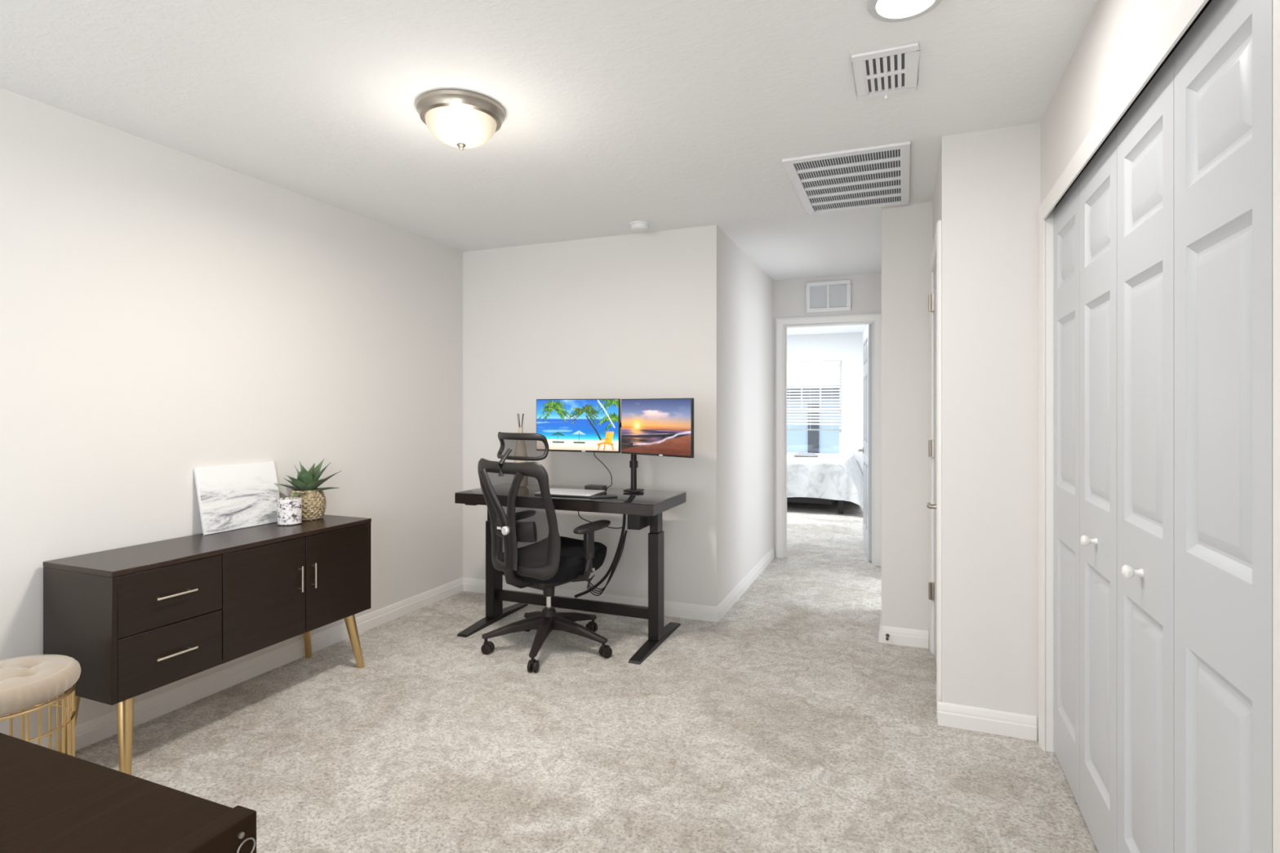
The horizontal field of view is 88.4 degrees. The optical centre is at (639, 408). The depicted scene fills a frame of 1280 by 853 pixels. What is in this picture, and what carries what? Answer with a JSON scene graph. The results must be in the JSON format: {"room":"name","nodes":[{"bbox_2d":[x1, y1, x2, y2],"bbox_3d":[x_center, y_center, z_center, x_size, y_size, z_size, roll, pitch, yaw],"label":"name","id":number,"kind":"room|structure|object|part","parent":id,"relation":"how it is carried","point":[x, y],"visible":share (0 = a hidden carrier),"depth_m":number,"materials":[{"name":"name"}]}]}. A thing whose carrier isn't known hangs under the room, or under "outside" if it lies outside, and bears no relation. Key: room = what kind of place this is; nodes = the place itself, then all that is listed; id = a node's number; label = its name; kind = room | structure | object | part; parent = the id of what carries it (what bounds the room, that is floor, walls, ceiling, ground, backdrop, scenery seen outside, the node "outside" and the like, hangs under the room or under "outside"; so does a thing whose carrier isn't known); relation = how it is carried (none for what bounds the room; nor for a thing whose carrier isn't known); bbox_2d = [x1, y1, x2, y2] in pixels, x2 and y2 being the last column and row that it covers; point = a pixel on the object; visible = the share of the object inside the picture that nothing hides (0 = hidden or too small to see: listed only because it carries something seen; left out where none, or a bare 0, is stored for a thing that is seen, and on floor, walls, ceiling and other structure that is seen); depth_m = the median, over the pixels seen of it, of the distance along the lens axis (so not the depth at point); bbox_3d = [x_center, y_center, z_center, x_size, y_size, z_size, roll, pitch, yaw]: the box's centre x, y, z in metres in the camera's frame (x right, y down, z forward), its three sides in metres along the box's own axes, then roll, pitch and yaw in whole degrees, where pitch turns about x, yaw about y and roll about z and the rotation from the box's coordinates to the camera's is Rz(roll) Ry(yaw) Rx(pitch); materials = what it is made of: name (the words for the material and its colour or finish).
{"room":"home office","nodes":[
{"label":"home office","id":0,"kind":"room"},
{"bbox_2d":[0,87,462,742],"bbox_3d":[-3.062,0.090,0.436,0.100,2.440,9.530,0,0,22],"label":"wall","id":1,"kind":"structure","parent":0,"point":[166,313],"depth_m":2.91,"materials":[{"name":"white paint"}]},
{"bbox_2d":[31,577,462,751],"bbox_3d":[-3.027,1.264,0.369,0.014,0.092,9.430,0,0,22],"label":"baseboard","id":2,"kind":"structure","parent":1,"relation":"attached to","point":[87,733],"depth_m":3.13,"materials":[{"name":"white"}]},
{"bbox_2d":[288,488,326,520],"bbox_3d":[-1.696,0.486,3.351,0.181,0.150,0.181,0,0,22],"label":"woven planter","id":3,"kind":"object","parent":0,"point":[313,500],"depth_m":3.30,"materials":[{"name":"beige wicker"}]},
{"bbox_2d":[0,0,1098,335],"bbox_3d":[-0.155,-1.180,2.702,5.100,0.100,16.100,0,0,22],"label":"ceiling","id":4,"kind":"structure","parent":0,"point":[666,114],"depth_m":2.38,"materials":[{"name":"white paint"}]},
{"bbox_2d":[415,88,505,150],"bbox_3d":[-0.675,-1.053,2.484,0.326,0.154,0.326,0,0,22],"label":"ceiling light","id":5,"kind":"object","parent":4,"relation":"attached to","point":[462,119],"visible":1,"depth_m":2.39,"materials":[{"name":"white glass"}]},
{"bbox_3d":[-0.675,-1.040,2.484,0.263,0.088,0.263,0,0,22],"label":"lamp shade","id":6,"kind":"part","parent":5,"relation":"part of","materials":[{"name":"beige glass"}]},
{"bbox_2d":[629,220,649,231],"bbox_3d":[-0.003,-1.109,4.020,0.126,0.041,0.126,0,0,22],"label":"smoke detector","id":7,"kind":"object","parent":4,"relation":"attached to","point":[638,225],"visible":1,"depth_m":3.98,"materials":[{"name":"white plastic"}]},
{"bbox_2d":[782,141,911,214],"bbox_3d":[1.057,-1.123,3.287,0.544,0.014,0.888,0,0,22],"label":"ceiling vent","id":8,"kind":"object","parent":4,"relation":"in","point":[876,176],"visible":1,"depth_m":3.21,"materials":[{"name":"white metal"}]},
{"bbox_2d":[851,42,919,101],"bbox_3d":[0.828,-1.119,2.217,0.204,0.022,0.332,0,0,22],"label":"ceiling vent","id":9,"kind":"object","parent":4,"relation":"in","point":[897,67],"visible":1,"depth_m":2.19,"materials":[{"name":"white metal"}]},
{"bbox_2d":[867,0,942,22],"bbox_3d":[0.731,-1.123,1.808,0.200,0.014,0.200,0,0,22],"label":"recessed light","id":10,"kind":"object","parent":4,"relation":"in","point":[887,11],"visible":1,"depth_m":1.84,"materials":[{"name":"white"}]},
{"bbox_2d":[75,500,1098,852],"bbox_3d":[-0.155,1.360,2.702,5.100,0.100,16.100,0,0,22],"label":"floor","id":11,"kind":"structure","parent":0,"point":[784,723],"depth_m":2.58,"materials":[{"name":"carpet"}]},
{"bbox_2d":[0,654,80,756],"bbox_3d":[-2.006,1.069,2.070,0.377,0.482,0.377,0,0,-20],"label":"stool","id":12,"kind":"object","parent":11,"relation":"on","point":[30,681],"visible":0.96,"depth_m":2.08,"materials":[{"name":"beige fabric"}]},
{"bbox_3d":[-2.110,1.111,2.207,0.008,0.386,0.008,0,0,22],"label":"wire rod","id":13,"kind":"part","parent":12,"relation":"part of","materials":[{"name":"gold metal"}]},
{"bbox_3d":[-2.085,1.111,2.222,0.008,0.386,0.008,0,0,22],"label":"wire rod","id":14,"kind":"part","parent":12,"relation":"part of","materials":[{"name":"gold metal"}]},
{"bbox_3d":[-1.854,1.111,1.993,0.008,0.386,0.008,0,0,22],"label":"wire rod","id":15,"kind":"part","parent":12,"relation":"part of","materials":[{"name":"gold metal"}]},
{"bbox_3d":[-1.843,1.111,2.020,0.008,0.386,0.008,0,0,22],"label":"wire rod","id":16,"kind":"part","parent":12,"relation":"part of","materials":[{"name":"gold metal"}]},
{"bbox_2d":[0,654,80,715],"bbox_3d":[-2.006,0.868,2.070,0.378,0.080,0.378,0,0,22],"label":"cushion","id":17,"kind":"object","parent":12,"relation":"on","point":[30,681],"depth_m":2.06,"materials":[{"name":"beige fabric"}]},
{"bbox_3d":[-2.010,1.111,2.241,0.008,0.386,0.008,0,0,22],"label":"wire rod","id":18,"kind":"part","parent":12,"relation":"part of","materials":[{"name":"gold metal"}]},
{"bbox_3d":[-1.981,1.111,2.239,0.008,0.386,0.008,0,0,22],"label":"wire rod","id":19,"kind":"part","parent":12,"relation":"part of","materials":[{"name":"gold metal"}]},
{"bbox_3d":[-1.838,1.111,2.098,0.008,0.386,0.008,0,0,22],"label":"wire rod","id":20,"kind":"part","parent":12,"relation":"part of","materials":[{"name":"gold metal"}]},
{"bbox_3d":[-1.845,1.111,2.126,0.008,0.386,0.008,0,0,22],"label":"wire rod","id":21,"kind":"part","parent":12,"relation":"part of","materials":[{"name":"gold metal"}]},
{"bbox_3d":[-1.909,1.111,2.210,0.008,0.386,0.008,0,0,22],"label":"wire rod","id":22,"kind":"part","parent":12,"relation":"part of","materials":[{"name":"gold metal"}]},
{"bbox_3d":[-1.886,1.111,2.191,0.008,0.386,0.008,0,0,22],"label":"wire rod","id":23,"kind":"part","parent":12,"relation":"part of","materials":[{"name":"gold metal"}]},
{"bbox_2d":[0,733,256,852],"bbox_3d":[-1.161,0.935,0.844,1.117,0.750,0.602,0,0,22],"label":"desk","id":24,"kind":"object","parent":11,"relation":"on","point":[51,801],"visible":1,"depth_m":0.91,"materials":[{"name":"brown laminate"}]},
{"bbox_3d":[-0.663,0.905,0.644,0.038,0.690,0.602,0,0,22],"label":"panel","id":25,"kind":"part","parent":24,"relation":"part of","materials":[{"name":"brown laminate"}]},
{"bbox_3d":[-0.538,0.602,0.899,0.003,0.028,0.028,0,0,22],"label":"ring pull","id":26,"kind":"part","parent":24,"relation":"part of","materials":[{"name":"silver metal"}]},
{"bbox_2d":[43,514,371,775],"bbox_3d":[-1.772,0.938,2.886,0.430,0.751,1.189,0,0,22],"label":"credenza","id":27,"kind":"object","parent":11,"relation":"on","point":[138,620],"visible":0.89,"depth_m":2.54,"materials":[{"name":"brown wood"}]},
{"bbox_3d":[-2.126,1.161,2.457,0.078,0.302,0.052,0,0,-23],"label":"leg","id":28,"kind":"part","parent":27,"relation":"part of","materials":[{"name":"gold metal"}]},
{"bbox_3d":[-1.834,1.161,2.340,0.052,0.302,0.078,0,0,-24],"label":"leg","id":29,"kind":"part","parent":27,"relation":"part of","materials":[{"name":"gold metal"}]},
{"bbox_3d":[-1.750,0.913,2.460,0.020,0.218,0.376,0,0,22],"label":"drawer","id":30,"kind":"part","parent":27,"relation":"part of","materials":[{"name":"brown wood"}]},
{"bbox_3d":[-1.750,0.693,2.460,0.020,0.216,0.376,0,0,22],"label":"drawer","id":31,"kind":"part","parent":27,"relation":"part of","materials":[{"name":"brown wood"}]},
{"bbox_3d":[-1.729,0.913,2.452,0.027,0.008,0.147,0,0,22],"label":"handle","id":32,"kind":"part","parent":27,"relation":"part of","materials":[{"name":"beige metal"}]},
{"bbox_3d":[-1.729,0.693,2.452,0.027,0.008,0.147,0,0,22],"label":"handle","id":33,"kind":"part","parent":27,"relation":"part of","materials":[{"name":"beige metal"}]},
{"bbox_2d":[193,461,279,535],"bbox_3d":[-1.889,0.414,3.114,0.081,0.298,0.396,0,0,22],"label":"print","id":34,"kind":"object","parent":27,"relation":"on","point":[231,497],"visible":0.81,"depth_m":3.08,"materials":[{"name":"white paper"}]},
{"bbox_3d":[-1.606,0.803,2.819,0.020,0.437,0.391,0,0,22],"label":"door","id":35,"kind":"part","parent":27,"relation":"part of","materials":[{"name":"brown wood"}]},
{"bbox_2d":[277,497,302,525],"bbox_3d":[-1.703,0.499,3.199,0.106,0.123,0.106,0,0,22],"label":"cup","id":36,"kind":"object","parent":27,"relation":"on","point":[289,508],"visible":1,"depth_m":3.16,"materials":[{"name":"ceramic"}]},
{"bbox_3d":[-1.525,0.767,2.961,0.027,0.115,0.008,0,0,22],"label":"handle","id":37,"kind":"part","parent":27,"relation":"part of","materials":[{"name":"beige metal"}]},
{"bbox_3d":[-1.744,1.162,3.429,0.052,0.303,0.103,0,0,-18],"label":"leg","id":38,"kind":"part","parent":27,"relation":"part of","materials":[{"name":"gold metal"}]},
{"bbox_2d":[274,458,342,520],"bbox_3d":[-1.666,0.412,3.343,0.269,0.298,0.337,0,0,22],"label":"agave","id":39,"kind":"object","parent":27,"relation":"on","point":[307,483],"visible":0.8,"depth_m":3.30,"materials":[{"name":"green plant"}]},
{"bbox_3d":[-1.498,0.767,3.027,0.027,0.115,0.008,0,0,22],"label":"handle","id":40,"kind":"part","parent":27,"relation":"part of","materials":[{"name":"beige metal"}]},
{"bbox_3d":[-1.462,0.803,3.179,0.020,0.437,0.376,0,0,22],"label":"door","id":41,"kind":"part","parent":27,"relation":"part of","materials":[{"name":"brown wood"}]},
{"bbox_3d":[-1.439,1.162,3.307,0.103,0.303,0.052,0,0,-28],"label":"leg","id":42,"kind":"part","parent":27,"relation":"part of","materials":[{"name":"gold metal"}]},
{"bbox_2d":[477,431,612,672],"bbox_3d":[-0.486,0.716,3.589,0.695,1.187,0.717,0,0,37],"label":"office chair","id":43,"kind":"object","parent":11,"relation":"on","point":[528,548],"visible":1,"depth_m":3.37,"materials":[{"name":"black"}]},
{"bbox_3d":[-0.686,0.272,3.342,0.036,0.137,0.081,0,0,37],"label":"headrest stem","id":44,"kind":"part","parent":43,"relation":"part of","materials":[{"name":"black plastic"}]},
{"bbox_3d":[-0.683,0.621,3.346,0.044,0.044,0.024,0,0,37],"label":"tension knob","id":45,"kind":"part","parent":43,"relation":"part of","materials":[{"name":"silver metal"}]},
{"bbox_3d":[-0.686,1.178,3.553,0.325,0.104,0.068,0,0,-12],"label":"leg","id":46,"kind":"part","parent":43,"relation":"part of","materials":[{"name":"black plastic"}]},
{"bbox_3d":[-0.653,0.568,3.386,0.432,0.503,0.133,0,0,37],"label":"backrest","id":47,"kind":"part","parent":43,"relation":"part of","materials":[{"name":"black fabric"}]},
{"bbox_3d":[-0.652,0.564,3.388,0.524,0.605,0.170,0,0,37],"label":"backrest frame","id":48,"kind":"part","parent":43,"relation":"part of","materials":[{"name":"black plastic"}]},
{"bbox_3d":[-0.633,0.195,3.418,0.369,0.144,0.101,0,0,37],"label":"headrest frame","id":49,"kind":"part","parent":43,"relation":"part of","materials":[{"name":"black plastic"}]},
{"bbox_3d":[-0.594,1.178,3.760,0.068,0.104,0.325,0,0,-30],"label":"leg","id":50,"kind":"part","parent":43,"relation":"part of","materials":[{"name":"black plastic"}]},
{"bbox_3d":[-0.517,1.178,3.402,0.068,0.104,0.325,0,0,6],"label":"leg","id":51,"kind":"part","parent":43,"relation":"part of","materials":[{"name":"black plastic"}]},
{"bbox_3d":[-0.483,0.825,3.614,0.496,0.144,0.490,0,0,37],"label":"seat","id":52,"kind":"part","parent":43,"relation":"part of","materials":[{"name":"black fabric"}]},
{"bbox_3d":[-0.369,1.178,3.737,0.068,0.104,0.325,0,0,42],"label":"leg","id":53,"kind":"part","parent":43,"relation":"part of","materials":[{"name":"black plastic"}]},
{"bbox_3d":[-0.322,1.178,3.516,0.325,0.104,0.068,0,0,24],"label":"leg","id":54,"kind":"part","parent":43,"relation":"part of","materials":[{"name":"black plastic"}]},
{"bbox_3d":[-0.266,0.709,3.420,0.034,0.142,0.056,0,0,37],"label":"armrest post","id":55,"kind":"part","parent":43,"relation":"part of","materials":[{"name":"black plastic"}]},
{"bbox_2d":[454,484,686,664],"bbox_3d":[-0.387,0.899,3.878,1.235,0.822,0.670,0,0,22],"label":"desk","id":56,"kind":"object","parent":11,"relation":"on","point":[644,508],"visible":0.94,"depth_m":3.71,"materials":[{"name":"black wood"}]},
{"bbox_2d":[513,413,527,462],"bbox_3d":[-0.748,0.260,4.125,0.090,0.455,0.090,0,0,22],"label":"vase","id":57,"kind":"object","parent":56,"relation":"on","point":[520,428],"visible":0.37,"depth_m":4.11,"materials":[{"name":"beige ceramic"}]},
{"bbox_3d":[-0.401,0.491,3.841,1.235,0.006,0.550,0,0,22],"label":"glass","id":58,"kind":"part","parent":56,"relation":"part of","materials":[{"name":"black glass"}]},
{"bbox_2d":[549,488,604,497],"bbox_3d":[-0.397,0.479,3.737,0.340,0.016,0.230,0,0,17],"label":"laptop","id":59,"kind":"object","parent":56,"relation":"on","point":[578,493],"visible":0.76,"depth_m":3.69,"materials":[{"name":"silver"}]},
{"bbox_2d":[584,484,606,491],"bbox_3d":[-0.261,0.470,3.876,0.116,0.034,0.070,0,0,22],"label":"box","id":60,"kind":"object","parent":56,"relation":"on","point":[603,487],"visible":0.67,"depth_m":3.85,"materials":[{"name":"grey plastic"}]},
{"bbox_2d":[589,494,617,498],"bbox_3d":[-0.202,0.483,3.605,0.150,0.009,0.076,0,0,-17],"label":"phone","id":61,"kind":"object","parent":56,"relation":"on","point":[602,496],"visible":0.88,"depth_m":3.58,"materials":[{"name":"black"}]},
{"bbox_2d":[620,422,644,492],"bbox_3d":[-0.091,0.278,3.882,0.561,0.420,0.158,0,0,31],"label":"monitor stand","id":62,"kind":"object","parent":56,"relation":"on","point":[633,463],"visible":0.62,"depth_m":3.86,"materials":[{"name":"black metal"}]},
{"bbox_2d":[536,398,620,453],"bbox_3d":[-0.370,0.101,3.943,0.556,0.316,0.046,0,0,22],"label":"monitor","id":63,"kind":"object","parent":62,"relation":"attached to","point":[575,425],"visible":0.96,"depth_m":3.91,"materials":[{"name":"black"}]},
{"bbox_2d":[593,452,612,489],"bbox_3d":[-0.217,0.363,3.847,0.035,0.229,0.144,0,0,-44],"label":"cable","id":64,"kind":"object","parent":63,"relation":"attached to","point":[593,452],"visible":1,"depth_m":3.82,"materials":[{"name":"black rubber"}]},
{"bbox_3d":[-0.037,0.482,3.877,0.100,0.010,0.100,0,0,22],"label":"plate","id":65,"kind":"part","parent":62,"relation":"part of","materials":[{"name":"black metal"}]},
{"bbox_2d":[621,398,693,457],"bbox_3d":[0.096,0.103,3.651,0.525,0.316,0.046,0,0,43],"label":"monitor","id":66,"kind":"object","parent":62,"relation":"attached to","point":[659,427],"visible":1,"depth_m":3.61,"materials":[{"name":"black"}]},
{"bbox_2d":[786,497,843,514],"bbox_3d":[2.116,1.010,9.236,1.550,0.600,1.720,0,0,22],"label":"bed","id":67,"kind":"object","parent":11,"relation":"on","point":[790,500],"visible":0.08,"depth_m":8.31,"materials":[{"name":"black wood"}]},
{"bbox_3d":[2.116,1.123,9.236,1.550,0.165,1.720,0,0,22],"label":"frame","id":68,"kind":"part","parent":67,"relation":"part of","materials":[{"name":"black wood"}]},
{"bbox_2d":[786,452,862,511],"bbox_3d":[2.180,0.972,9.092,1.882,0.624,1.870,0,0,22],"label":"duvet","id":69,"kind":"object","parent":67,"relation":"on","point":[838,476],"visible":0.51,"depth_m":8.23,"materials":[{"name":"white fabric"}]},
{"bbox_2d":[791,452,817,456],"bbox_3d":[2.303,0.632,9.151,0.340,0.050,0.220,0,0,22],"label":"folded throw","id":70,"kind":"object","parent":69,"relation":"on","point":[798,454],"visible":1,"depth_m":9.08,"materials":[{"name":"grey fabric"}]},
{"bbox_3d":[2.499,1.215,8.188,0.060,0.190,0.060,0,0,22],"label":"leg","id":71,"kind":"part","parent":67,"relation":"part of","materials":[{"name":"black metal"}]},
{"bbox_2d":[462,201,933,648],"bbox_3d":[0.390,0.090,4.132,3.554,2.440,0.100,0,0,22],"label":"wall","id":72,"kind":"structure","parent":0,"point":[633,316],"depth_m":4.21,"materials":[{"name":"white paint"}]},
{"bbox_2d":[462,577,718,622],"bbox_3d":[-0.400,1.264,4.388,1.898,0.092,0.014,0,0,22],"label":"baseboard","id":73,"kind":"structure","parent":72,"relation":"attached to","point":[673,609],"depth_m":4.26,"materials":[{"name":"white"}]},
{"bbox_2d":[885,633,888,640],"bbox_3d":[1.367,1.265,3.636,0.020,0.020,0.068,0,0,22],"label":"spring door stop","id":74,"kind":"object","parent":72,"relation":"attached to","point":[886,634],"visible":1,"depth_m":3.63,"materials":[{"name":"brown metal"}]},
{"bbox_2d":[881,626,928,648],"bbox_3d":[1.465,1.264,3.639,0.243,0.092,0.014,0,0,22],"label":"baseboard","id":75,"kind":"structure","parent":72,"relation":"attached to","point":[897,636],"depth_m":3.63,"materials":[{"name":"white wood"}]},
{"bbox_2d":[926,267,936,665],"bbox_3d":[1.424,0.292,3.177,0.092,2.012,0.726,0,0,22],"label":"door","id":76,"kind":"structure","parent":72,"relation":"in","point":[931,298],"depth_m":3.42,"materials":[{"name":"grey wood"}]},
{"bbox_3d":[1.309,0.433,2.938,0.058,0.060,0.136,0,0,22],"label":"handle","id":77,"kind":"part","parent":76,"relation":"part of","materials":[{"name":"silver metal"}]},
{"bbox_3d":[1.449,0.292,3.163,0.035,2.012,0.718,0,0,22],"label":"panel","id":78,"kind":"part","parent":76,"relation":"part of","materials":[{"name":"grey wood"}]},
{"bbox_2d":[929,220,941,719],"bbox_3d":[1.467,0.259,3.155,0.118,2.102,0.874,0,0,22],"label":"door frame","id":79,"kind":"structure","parent":72,"relation":"attached to","point":[936,248],"depth_m":2.78,"materials":[{"name":"white wood"}]},
{"bbox_2d":[933,149,940,242],"bbox_3d":[1.490,0.090,3.187,0.100,2.440,0.835,0,0,22],"label":"wall","id":80,"kind":"structure","parent":72,"relation":"in","point":[936,198],"depth_m":3.08,"materials":[{"name":"white paint"}]},
{"bbox_2d":[720,229,773,601],"bbox_3d":[0.794,0.090,4.988,0.100,2.440,1.790,0,0,22],"label":"wall","id":81,"kind":"structure","parent":0,"point":[746,289],"depth_m":4.79,"materials":[{"name":"white paint"}]},
{"bbox_2d":[716,546,774,622],"bbox_3d":[0.826,1.264,4.915,0.014,0.092,1.878,0,0,22],"label":"baseboard","id":82,"kind":"structure","parent":81,"relation":"attached to","point":[735,593],"depth_m":4.68,"materials":[{"name":"white wood"}]},
{"bbox_2d":[786,332,863,475],"bbox_3d":[2.783,0.090,10.025,4.900,2.440,0.120,0,0,22],"label":"wall","id":83,"kind":"structure","parent":0,"point":[846,348],"depth_m":9.84,"materials":[{"name":"white paint"}]},
{"bbox_2d":[786,360,841,453],"bbox_3d":[2.613,0.030,10.071,0.910,1.500,0.120,0,0,22],"label":"window","id":84,"kind":"structure","parent":83,"relation":"in","point":[840,426],"depth_m":9.96,"materials":[{"name":"white plastic"}]},
{"bbox_2d":[786,360,840,431],"bbox_3d":[2.607,-0.191,10.057,0.894,1.052,0.050,0,0,22],"label":"window blind","id":85,"kind":"object","parent":84,"relation":"attached to","point":[823,362],"visible":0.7,"depth_m":10.03,"materials":[{"name":"white plastic"}]},
{"bbox_3d":[2.608,0.324,10.059,0.890,0.022,0.042,0,0,22],"label":"rail","id":86,"kind":"part","parent":85,"relation":"part of","materials":[{"name":"grey plastic"}]},
{"bbox_2d":[773,272,881,557],"bbox_3d":[1.118,0.090,5.876,4.900,2.440,0.100,0,0,22],"label":"wall","id":87,"kind":"structure","parent":0,"point":[788,295],"depth_m":5.71,"materials":[{"name":"white paint"}]},
{"bbox_2d":[775,312,881,566],"bbox_3d":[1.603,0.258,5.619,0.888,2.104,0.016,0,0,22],"label":"trim","id":88,"kind":"structure","parent":87,"relation":"attached to","point":[877,317],"depth_m":5.67,"materials":[{"name":"white wood"}]},
{"bbox_2d":[805,280,851,313],"bbox_3d":[1.606,-0.955,5.615,0.376,0.260,0.022,0,0,22],"label":"air vent","id":89,"kind":"object","parent":87,"relation":"in","point":[812,289],"visible":1,"depth_m":5.61,"materials":[{"name":"white metal"}]},
{"bbox_2d":[857,324,871,560],"bbox_3d":[2.070,0.288,5.936,0.150,2.020,0.779,0,0,13],"label":"door","id":90,"kind":"structure","parent":87,"relation":"in","point":[866,450],"depth_m":5.78,"materials":[{"name":"grey wood"}]},
{"bbox_3d":[2.090,0.398,6.237,0.058,0.060,0.136,0,0,15],"label":"handle","id":91,"kind":"part","parent":90,"relation":"part of","materials":[{"name":"silver metal"}]},
{"bbox_3d":[2.061,0.288,5.955,0.035,2.020,0.745,0,0,15],"label":"panel","id":92,"kind":"part","parent":90,"relation":"part of","materials":[{"name":"grey wood"}]},
{"bbox_2d":[940,122,1040,739],"bbox_3d":[1.481,0.090,2.689,0.454,2.440,0.095,0,0,22],"label":"wall","id":93,"kind":"structure","parent":0,"point":[990,180],"depth_m":2.66,"materials":[{"name":"white paint"}]},
{"bbox_2d":[937,701,1036,741],"bbox_3d":[1.400,1.264,2.663,0.356,0.092,0.014,0,0,22],"label":"baseboard","id":94,"kind":"structure","parent":93,"relation":"attached to","point":[1014,725],"depth_m":2.66,"materials":[{"name":"white wood"}]},
{"bbox_2d":[1040,0,1177,203],"bbox_3d":[0.045,0.090,-1.365,0.100,2.440,8.500,0,0,22],"label":"wall","id":95,"kind":"structure","parent":0,"point":[1117,33],"depth_m":1.87,"materials":[{"name":"white paint"}]},
{"bbox_2d":[1053,175,1079,808],"bbox_3d":[1.512,0.272,2.310,0.030,2.052,0.397,0,0,22],"label":"door","id":96,"kind":"structure","parent":95,"relation":"in","point":[1067,212],"depth_m":2.31,"materials":[{"name":"grey wood"}]},
{"bbox_2d":[1080,127,1116,852],"bbox_3d":[1.344,0.272,1.946,0.070,2.052,0.397,0,0,22],"label":"door","id":97,"kind":"structure","parent":95,"relation":"in","point":[1098,180],"depth_m":1.92,"materials":[{"name":"grey wood"}]},
{"bbox_3d":[1.330,0.393,1.950,0.040,0.033,0.033,0,0,22],"label":"knob","id":98,"kind":"part","parent":97,"relation":"part of","materials":[{"name":"white"}]},
{"bbox_2d":[1038,0,1212,751],"bbox_3d":[1.217,0.259,1.708,0.013,2.102,1.876,0,0,22],"label":"trim","id":99,"kind":"structure","parent":95,"relation":"attached to","point":[1183,13],"depth_m":2.06,"materials":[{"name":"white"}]},
{"bbox_2d":[1116,51,1173,852],"bbox_3d":[1.195,0.272,1.575,0.070,2.052,0.397,0,0,22],"label":"door","id":100,"kind":"structure","parent":95,"relation":"in","point":[1145,134],"depth_m":1.56,"materials":[{"name":"grey wood"}]},
{"bbox_3d":[1.181,0.393,1.579,0.040,0.033,0.033,0,0,22],"label":"knob","id":101,"kind":"part","parent":100,"relation":"part of","materials":[{"name":"white metal"}]},
{"bbox_2d":[1044,0,1279,852],"bbox_3d":[1.271,0.260,1.692,0.098,2.100,1.748,0,0,22],"label":"trim","id":102,"kind":"structure","parent":95,"relation":"attached to","point":[1049,220],"depth_m":1.01,"materials":[{"name":"white wood"}]},
{"bbox_2d":[1173,0,1272,852],"bbox_3d":[1.065,0.272,1.196,0.030,2.052,0.397,0,0,22],"label":"door","id":103,"kind":"structure","parent":95,"relation":"in","point":[1223,65],"depth_m":1.18,"materials":[{"name":"grey wood"}]},
{"bbox_3d":[1.772,0.090,4.596,0.100,2.440,1.790,0,0,22],"label":"wall","id":104,"kind":"structure","parent":0,"visible":0},
{"bbox_2d":[878,611,881,643],"bbox_3d":[1.450,1.264,3.946,0.014,0.092,0.572,0,0,22],"label":"baseboard","id":105,"kind":"structure","parent":104,"relation":"attached to","point":[880,626],"depth_m":3.68,"materials":[{"name":"white"}]},
{"label":"outside","id":106,"kind":"structure","parent":0,"visible":0},
{"bbox_2d":[786,387,839,453],"bbox_3d":[4.489,1.930,13.876,10.800,4.760,0.700,0,0,22],"label":"neighbouring house","id":107,"kind":"structure","parent":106,"point":[820,442],"depth_m":14.18,"materials":[{"name":"blue paint"}]}
]}

